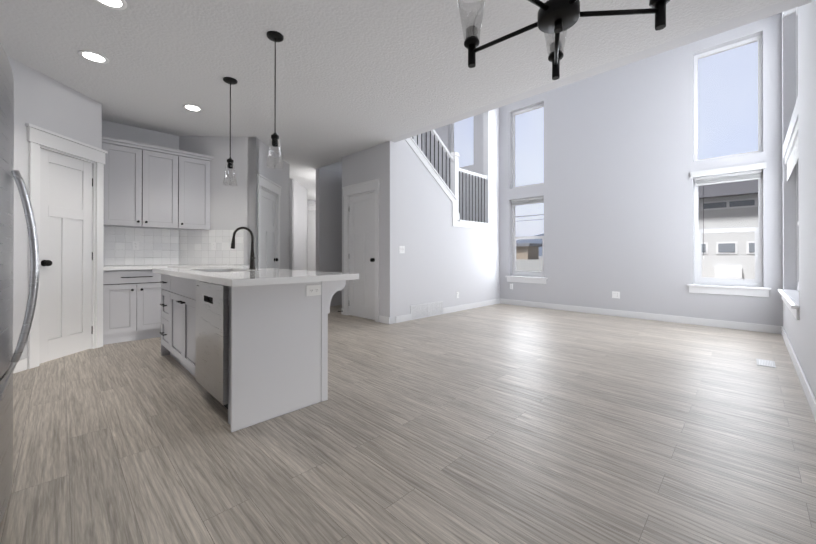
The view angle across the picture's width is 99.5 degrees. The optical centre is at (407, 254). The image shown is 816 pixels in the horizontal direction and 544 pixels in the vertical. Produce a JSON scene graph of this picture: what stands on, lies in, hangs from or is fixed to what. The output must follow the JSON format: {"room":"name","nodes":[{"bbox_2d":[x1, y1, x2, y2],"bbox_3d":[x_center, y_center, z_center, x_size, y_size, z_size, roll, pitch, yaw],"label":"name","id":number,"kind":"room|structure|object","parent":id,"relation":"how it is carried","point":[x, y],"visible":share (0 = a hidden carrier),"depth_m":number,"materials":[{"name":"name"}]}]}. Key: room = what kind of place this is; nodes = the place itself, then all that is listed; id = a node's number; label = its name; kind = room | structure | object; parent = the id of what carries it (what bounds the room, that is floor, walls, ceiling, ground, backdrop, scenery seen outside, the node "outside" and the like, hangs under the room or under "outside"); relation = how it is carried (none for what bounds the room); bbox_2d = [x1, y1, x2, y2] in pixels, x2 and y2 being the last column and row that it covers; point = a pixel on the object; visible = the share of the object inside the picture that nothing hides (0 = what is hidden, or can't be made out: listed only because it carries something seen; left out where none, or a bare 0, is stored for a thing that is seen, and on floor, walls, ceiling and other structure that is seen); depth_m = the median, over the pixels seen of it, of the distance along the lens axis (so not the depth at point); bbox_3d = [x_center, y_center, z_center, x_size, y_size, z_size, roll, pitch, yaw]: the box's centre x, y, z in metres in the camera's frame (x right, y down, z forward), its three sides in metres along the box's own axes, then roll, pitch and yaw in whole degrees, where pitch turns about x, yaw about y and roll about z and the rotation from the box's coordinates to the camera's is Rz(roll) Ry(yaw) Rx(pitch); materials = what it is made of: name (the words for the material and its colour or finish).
{"room":"kitchen","nodes":[
{"label":"kitchen","id":0,"kind":"room"},
{"bbox_2d":[7,56,101,368],"bbox_3d":[-3.507,-0.332,2.962,0.120,2.750,1.900,0,0,-2],"label":"wall","id":1,"kind":"structure","parent":0,"point":[41,100],"depth_m":3.15,"materials":[{"name":"grey paint"}]},
{"bbox_2d":[13,358,26,373],"bbox_3d":[-3.429,0.989,2.565,0.013,0.105,1.110,0,0,-2],"label":"baseboard","id":2,"kind":"structure","parent":1,"relation":"attached to","point":[21,364],"depth_m":3.07,"materials":[{"name":"white wood"}]},
{"bbox_2d":[39,148,92,363],"bbox_3d":[-3.471,0.018,3.534,0.097,2.038,0.594,0,0,-2],"label":"pantry door","id":3,"kind":"structure","parent":1,"relation":"in","point":[66,252],"depth_m":3.51,"materials":[{"name":"white wood"}]},
{"bbox_2d":[25,123,107,368],"bbox_3d":[-3.502,-0.067,3.527,0.156,2.223,0.840,0,0,-2],"label":"door frame","id":4,"kind":"structure","parent":1,"relation":"attached to","point":[37,136],"depth_m":3.57,"materials":[{"name":"white wood"}]},
{"bbox_2d":[102,120,178,265],"bbox_3d":[-3.688,-0.326,4.658,0.120,2.750,0.994,0,0,45],"label":"wall","id":5,"kind":"structure","parent":0,"point":[133,134],"depth_m":4.65,"materials":[{"name":"grey paint"}]},
{"bbox_2d":[103,226,178,265],"bbox_3d":[-3.598,-0.101,4.657,0.008,0.498,0.860,0,0,45],"label":"tile backsplash","id":6,"kind":"structure","parent":5,"relation":"attached to","point":[158,246],"depth_m":4.65,"materials":[{"name":"white tile"}]},
{"bbox_2d":[102,136,213,229],"bbox_3d":[-3.345,-0.878,4.665,0.349,1.055,1.219,0,0,45],"label":"upper cabinet","id":7,"kind":"object","parent":5,"relation":"attached to","point":[151,186],"visible":0.98,"depth_m":4.51,"materials":[{"name":"grey wood"}]},
{"bbox_2d":[179,136,258,266],"bbox_3d":[-2.751,-0.325,5.044,1.094,2.750,0.120,0,0,-2],"label":"wall","id":8,"kind":"structure","parent":0,"point":[228,208],"depth_m":4.99,"materials":[{"name":"grey paint"}]},
{"bbox_2d":[179,230,243,263],"bbox_3d":[-2.831,-0.100,4.976,0.918,0.498,0.008,0,0,-2],"label":"tile backsplash","id":9,"kind":"structure","parent":8,"relation":"attached to","point":[194,246],"depth_m":4.97,"materials":[{"name":"white tile"}]},
{"bbox_2d":[222,242,229,249],"bbox_3d":[-2.622,-0.110,4.970,0.116,0.115,0.015,0,0,-2],"label":"light switch","id":10,"kind":"object","parent":9,"relation":"attached to","point":[225,245],"visible":1,"depth_m":4.97,"materials":[{"name":"white plastic"}]},
{"bbox_2d":[247,137,288,268],"bbox_3d":[-2.283,-0.322,5.767,0.120,2.750,1.540,0,0,-2],"label":"wall","id":11,"kind":"structure","parent":0,"point":[278,176],"depth_m":5.71,"materials":[{"name":"grey paint"}]},
{"bbox_2d":[261,189,277,268],"bbox_3d":[-2.225,0.025,5.517,0.097,2.038,0.710,0,0,-2],"label":"room door","id":12,"kind":"structure","parent":11,"relation":"in","point":[269,259],"depth_m":5.54,"materials":[{"name":"white wood"}]},
{"bbox_2d":[257,174,281,268],"bbox_3d":[-2.256,-0.059,5.516,0.156,2.223,0.970,0,0,-2],"label":"door frame","id":13,"kind":"structure","parent":11,"relation":"attached to","point":[267,184],"depth_m":5.46,"materials":[{"name":"white wood"}]},
{"bbox_2d":[287,167,288,266],"bbox_3d":[-3.042,-0.320,6.456,1.600,2.750,0.120,0,0,-2],"label":"wall","id":14,"kind":"structure","parent":0,"point":[288,214],"depth_m":6.48,"materials":[{"name":"grey paint"}]},
{"bbox_2d":[289,179,293,268],"bbox_3d":[-3.399,-0.315,7.777,1.600,2.750,0.120,0,0,-2],"label":"wall","id":15,"kind":"structure","parent":0,"point":[290,218],"depth_m":7.74,"materials":[{"name":"grey paint"}]},
{"bbox_2d":[289,179,306,269],"bbox_3d":[-2.675,-0.313,8.387,0.120,2.750,1.300,0,0,-2],"label":"wall","id":16,"kind":"structure","parent":0,"point":[299,235],"depth_m":8.32,"materials":[{"name":"grey paint"}]},
{"bbox_2d":[306,190,306,269],"bbox_3d":[-3.431,-0.311,8.957,1.600,2.750,0.120,0,0,-2],"label":"wall","id":17,"kind":"structure","parent":0,"point":[306,220],"depth_m":8.95,"materials":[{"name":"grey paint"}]},
{"bbox_2d":[307,200,315,204],"bbox_3d":[-2.911,-0.304,10.791,4.900,2.750,0.120,0,0,-2],"label":"wall","id":18,"kind":"structure","parent":0,"point":[311,202],"depth_m":10.73,"materials":[{"name":"grey paint"}]},
{"bbox_2d":[307,211,315,270],"bbox_3d":[-3.160,-0.147,10.733,0.870,2.418,0.097,0,0,-2],"label":"front door","id":19,"kind":"structure","parent":18,"relation":"in","point":[311,240],"depth_m":10.76,"materials":[{"name":"white wood"}]},
{"bbox_2d":[307,205,315,210],"bbox_3d":[-3.160,-0.231,10.764,1.130,2.603,0.156,0,0,-2],"label":"door frame","id":20,"kind":"structure","parent":18,"relation":"attached to","point":[311,207],"depth_m":10.71,"materials":[{"name":"white wood"}]},
{"bbox_2d":[342,141,395,323],"bbox_3d":[-0.672,-0.323,5.660,1.250,2.750,0.120,0,0,45],"label":"wall","id":21,"kind":"structure","parent":0,"point":[374,162],"depth_m":5.28,"materials":[{"name":"grey paint"}]},
{"bbox_2d":[342,179,379,321],"bbox_3d":[-0.743,-0.054,5.701,0.980,2.213,0.156,0,0,45],"label":"trim","id":22,"kind":"structure","parent":21,"relation":"attached to","point":[365,187],"depth_m":5.62,"materials":[{"name":"white wood"}]},
{"bbox_2d":[349,192,374,319],"bbox_3d":[-0.770,0.031,5.684,0.734,2.028,0.097,0,0,45],"label":"closet door","id":23,"kind":"structure","parent":21,"relation":"in","point":[362,250],"depth_m":5.68,"materials":[{"name":"white wood"}]},
{"bbox_2d":[341,308,389,323],"bbox_3d":[-0.720,1.000,5.608,1.250,0.105,0.013,0,0,45],"label":"baseboard","id":24,"kind":"structure","parent":21,"relation":"attached to","point":[384,319],"depth_m":5.25,"materials":[{"name":"white wood"}]},
{"bbox_2d":[316,133,423,305],"bbox_3d":[-0.727,-1.739,7.952,0.150,5.600,3.070,0,0,45],"label":"wall","id":25,"kind":"structure","parent":0,"point":[328,220],"depth_m":6.99,"materials":[{"name":"grey paint"}]},
{"bbox_2d":[0,0,785,199],"bbox_3d":[-1.436,-1.839,8.030,14.335,0.300,12.700,0,0,45],"label":"ceiling","id":26,"kind":"structure","parent":0,"point":[353,76],"depth_m":3.00,"materials":[{"name":"white paint"}]},
{"bbox_2d":[78,50,108,63],"bbox_3d":[-2.716,-1.703,2.988,0.200,0.006,0.200,0,0,45],"label":"recessed light","id":27,"kind":"object","parent":26,"relation":"in","point":[92,56],"visible":1,"depth_m":2.98,"materials":[{"name":"white plastic"}]},
{"bbox_2d":[95,0,126,9],"bbox_3d":[-2.007,-1.706,2.312,0.200,0.006,0.200,0,0,45],"label":"recessed light","id":28,"kind":"object","parent":26,"relation":"in","point":[117,4],"visible":1,"depth_m":2.35,"materials":[{"name":"white plastic"}]},
{"bbox_2d":[182,104,201,111],"bbox_3d":[-2.508,-1.700,4.021,0.200,0.006,0.200,0,0,45],"label":"recessed light","id":29,"kind":"object","parent":26,"relation":"in","point":[191,107],"visible":1,"depth_m":4.00,"materials":[{"name":"white plastic"}]},
{"bbox_2d":[223,77,237,185],"bbox_3d":[-1.742,-1.190,3.386,0.128,1.030,0.128,0,0,45],"label":"pendant light","id":30,"kind":"object","parent":26,"relation":"hanging from","point":[230,160],"visible":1,"depth_m":3.38,"materials":[{"name":"black metal"}]},
{"bbox_2d":[266,31,283,168],"bbox_3d":[-1.040,-1.193,2.703,0.128,1.030,0.128,0,0,45],"label":"pendant light","id":31,"kind":"object","parent":26,"relation":"hanging from","point":[275,36],"visible":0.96,"depth_m":2.69,"materials":[{"name":"black metal"}]},
{"bbox_2d":[457,0,669,79],"bbox_3d":[0.368,-1.141,0.894,0.555,1.144,0.566,0,0,45],"label":"chandelier","id":32,"kind":"object","parent":26,"relation":"hanging from","point":[556,17],"visible":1,"depth_m":0.90,"materials":[{"name":"black metal"}]},
{"bbox_2d":[0,303,815,543],"bbox_3d":[-1.436,1.101,8.019,14.335,0.080,12.700,0,0,45],"label":"floor","id":33,"kind":"structure","parent":0,"point":[499,423],"depth_m":1.89,"materials":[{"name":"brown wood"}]},
{"bbox_2d":[0,43,39,523],"bbox_3d":[-1.809,0.149,1.127,0.900,1.775,0.826,0,0,45],"label":"refrigerator","id":34,"kind":"object","parent":33,"relation":"on","point":[9,175],"visible":1,"depth_m":1.30,"materials":[{"name":"silver metal"}]},
{"bbox_2d":[103,264,249,344],"bbox_3d":[-2.905,0.599,4.508,1.188,0.900,1.637,0,0,45],"label":"base cabinet","id":35,"kind":"object","parent":33,"relation":"on","point":[131,302],"depth_m":4.13,"materials":[{"name":"grey wood"}]},
{"bbox_2d":[160,275,347,431],"bbox_3d":[-1.510,0.613,3.053,2.165,0.860,0.812,0,0,45],"label":"kitchen island","id":36,"kind":"object","parent":33,"relation":"on","point":[246,347],"depth_m":2.26,"materials":[{"name":"grey wood"}]},
{"bbox_2d":[152,267,358,286],"bbox_3d":[-1.476,0.163,3.004,2.310,0.040,0.860,0,0,45],"label":"island countertop","id":37,"kind":"structure","parent":36,"relation":"on","point":[226,276],"depth_m":2.38,"materials":[{"name":"white stone"}]},
{"bbox_2d":[231,227,254,266],"bbox_3d":[-1.550,-0.059,3.278,0.119,0.406,0.227,0,0,45],"label":"faucet","id":38,"kind":"object","parent":37,"relation":"on","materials":[{"name":"black metal"}]},
{"bbox_2d":[756,358,775,367],"bbox_3d":[3.418,1.041,3.300,0.125,0.006,0.280,0,0,45],"label":"floor vent","id":39,"kind":"object","parent":33,"relation":"in","point":[765,363],"visible":1,"depth_m":3.28,"materials":[{"name":"white metal"}]},
{"bbox_2d":[395,108,499,315],"bbox_3d":[0.849,-1.745,6.396,0.120,5.600,3.060,0,0,45],"label":"wall","id":40,"kind":"structure","parent":0,"point":[443,259],"depth_m":6.02,"materials":[{"name":"grey paint"}]},
{"bbox_2d":[399,246,404,252],"bbox_3d":[-0.089,-0.069,5.348,0.015,0.115,0.116,0,0,45],"label":"light switch","id":41,"kind":"object","parent":40,"relation":"attached to","point":[401,249],"visible":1,"depth_m":5.35,"materials":[{"name":"white plastic"}]},
{"bbox_2d":[410,301,442,319],"bbox_3d":[0.325,0.934,5.765,0.010,0.233,0.800,0,0,45],"label":"air vent","id":42,"kind":"object","parent":40,"relation":"in","point":[419,311],"visible":1,"depth_m":5.75,"materials":[{"name":"white metal"}]},
{"bbox_2d":[405,137,489,229],"bbox_3d":[0.698,-1.293,6.234,0.163,1.574,2.620,0,0,45],"label":"trim","id":43,"kind":"structure","parent":40,"relation":"attached to","point":[417,150],"depth_m":6.10,"materials":[{"name":"white wood"}]},
{"bbox_2d":[412,130,486,222],"bbox_3d":[0.690,-1.660,6.235,0.150,2.309,2.609,0,0,45],"label":"stair railing","id":44,"kind":"object","parent":43,"relation":"on","point":[455,170],"visible":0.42,"depth_m":6.38,"materials":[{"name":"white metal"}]},
{"bbox_2d":[396,298,499,322],"bbox_3d":[0.896,1.002,6.339,0.013,0.105,3.060,0,0,45],"label":"baseboard","id":45,"kind":"structure","parent":40,"relation":"attached to","point":[403,318],"depth_m":6.43,"materials":[{"name":"white wood"}]},
{"bbox_2d":[384,0,811,142],"bbox_3d":[1.196,-3.129,3.780,4.305,2.850,0.150,0,0,45],"label":"wall","id":46,"kind":"structure","parent":0,"point":[775,9],"depth_m":3.00,"materials":[{"name":"grey paint"}]},
{"bbox_2d":[424,13,782,325],"bbox_3d":[2.673,-1.743,6.882,6.485,5.600,0.200,0,0,45],"label":"wall","id":47,"kind":"structure","parent":0,"point":[616,189],"depth_m":5.72,"materials":[{"name":"grey paint"}]},
{"bbox_2d":[451,119,473,167],"bbox_3d":[1.340,-2.688,8.271,0.736,1.296,0.070,0,0,45],"label":"window","id":48,"kind":"structure","parent":47,"relation":"in","point":[452,137],"depth_m":8.42,"materials":[{"name":"glass"}]},
{"bbox_2d":[505,276,547,283],"bbox_3d":[2.417,0.521,7.031,0.880,0.123,0.153,0,0,45],"label":"sill","id":49,"kind":"structure","parent":47,"relation":"attached to","point":[537,280],"depth_m":6.97,"materials":[{"name":"white wood"}]},
{"bbox_2d":[512,203,543,276],"bbox_3d":[2.497,-0.342,7.115,0.736,1.596,0.070,0,0,45],"label":"window","id":50,"kind":"structure","parent":47,"relation":"in","point":[525,273],"depth_m":7.21,"materials":[{"name":"white plastic"}]},
{"bbox_2d":[511,196,543,205],"bbox_3d":[2.448,-1.079,7.068,0.720,0.120,0.045,0,0,45],"label":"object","id":51,"kind":"object","parent":50,"relation":"attached to","point":[526,201],"visible":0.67,"depth_m":7.05,"materials":[{"name":"grey fabric"}]},
{"bbox_2d":[512,103,543,187],"bbox_3d":[2.497,-2.187,7.121,0.736,1.626,0.070,0,0,45],"label":"window","id":52,"kind":"structure","parent":47,"relation":"in","point":[514,114],"depth_m":7.30,"materials":[{"name":"white plastic"}]},
{"bbox_2d":[612,291,619,298],"bbox_3d":[3.534,0.693,5.871,0.116,0.115,0.008,0,0,45],"label":"electrical outlet","id":53,"kind":"object","parent":47,"relation":"attached to","point":[615,294],"visible":1,"depth_m":5.88,"materials":[{"name":"white plastic"}]},
{"bbox_2d":[500,299,781,333],"bbox_3d":[3.431,1.001,5.968,4.135,0.105,0.013,0,0,45],"label":"baseboard","id":54,"kind":"structure","parent":47,"relation":"attached to","point":[717,323],"depth_m":5.45,"materials":[{"name":"white wood"}]},
{"bbox_2d":[694,170,762,286],"bbox_3d":[4.623,-0.350,5.005,0.726,1.596,0.070,0,0,45],"label":"window","id":55,"kind":"structure","parent":47,"relation":"in","point":[757,281],"depth_m":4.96,"materials":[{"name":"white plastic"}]},
{"bbox_2d":[694,170,761,258],"bbox_3d":[4.574,-0.536,4.957,0.710,1.220,0.045,0,0,45],"label":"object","id":56,"kind":"object","parent":55,"relation":"attached to","point":[731,177],"visible":1,"depth_m":4.96,"materials":[{"name":"grey fabric"}]},
{"bbox_2d":[694,35,762,161],"bbox_3d":[4.623,-2.195,5.012,0.726,1.626,0.070,0,0,45],"label":"window","id":57,"kind":"structure","parent":47,"relation":"in","point":[759,83],"depth_m":4.95,"materials":[{"name":"white plastic"}]},
{"bbox_2d":[690,162,766,177],"bbox_3d":[4.509,-1.185,4.894,0.790,0.080,0.028,0,0,45],"label":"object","id":58,"kind":"object","parent":47,"relation":"attached to","point":[749,167],"visible":0.86,"depth_m":4.86,"materials":[{"name":"white wood"}]},
{"bbox_2d":[687,284,770,296],"bbox_3d":[4.543,0.513,4.922,0.870,0.123,0.153,0,0,45],"label":"window sill","id":59,"kind":"structure","parent":47,"relation":"attached to","point":[737,290],"depth_m":4.86,"materials":[{"name":"white"}]},
{"bbox_2d":[782,0,815,398],"bbox_3d":[2.147,-1.762,1.607,0.200,5.600,8.430,0,0,45],"label":"wall","id":60,"kind":"structure","parent":0,"point":[801,331],"depth_m":2.81,"materials":[{"name":"grey paint"}]},
{"bbox_2d":[778,289,799,319],"bbox_3d":[4.111,0.509,3.679,0.158,0.123,2.090,0,0,45],"label":"sill","id":61,"kind":"structure","parent":60,"relation":"attached to","point":[792,305],"depth_m":3.28,"materials":[{"name":"white wood"}]},
{"bbox_2d":[785,121,797,180],"bbox_3d":[4.125,-1.073,3.670,0.073,0.296,1.938,0,0,45],"label":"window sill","id":62,"kind":"structure","parent":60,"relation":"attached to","point":[791,158],"depth_m":3.69,"materials":[{"name":"white wood"}]},
{"bbox_2d":[796,7,797,100],"bbox_3d":[4.193,-2.200,3.606,0.070,1.626,1.946,0,0,45],"label":"window","id":63,"kind":"structure","parent":60,"relation":"in","point":[796,53],"depth_m":4.28,"materials":[{"name":"white plastic"}]},
{"bbox_2d":[796,161,798,290],"bbox_3d":[4.193,-0.390,3.600,0.070,1.666,1.946,0,0,45],"label":"window","id":64,"kind":"structure","parent":60,"relation":"in","point":[797,199],"depth_m":4.28,"materials":[{"name":"white plastic"}]},
{"bbox_2d":[781,326,815,420],"bbox_3d":[2.035,0.986,1.637,0.013,0.105,8.130,0,0,45],"label":"baseboard","id":65,"kind":"structure","parent":60,"relation":"attached to","point":[810,397],"depth_m":2.73,"materials":[{"name":"white wood"}]},
{"label":"outside","id":66,"kind":"structure","parent":0,"visible":0},
{"bbox_2d":[516,256,541,271],"bbox_3d":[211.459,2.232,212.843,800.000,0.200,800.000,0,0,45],"label":"ground","id":67,"kind":"structure","parent":66,"point":[524,265],"depth_m":46.77,"materials":[{"name":"grey"}]},
{"bbox_2d":[516,243,541,258],"bbox_3d":[35.301,-0.954,96.745,37.500,5.345,47.000,0,0,45],"label":"building","id":68,"kind":"structure","parent":67,"relation":"on","point":[524,248],"depth_m":114.97,"materials":[{"name":"brown"}]},
{"bbox_2d":[516,234,543,255],"bbox_3d":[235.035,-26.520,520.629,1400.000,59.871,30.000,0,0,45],"label":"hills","id":69,"kind":"structure","parent":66,"point":[538,241],"depth_m":536.29,"materials":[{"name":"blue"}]}
]}

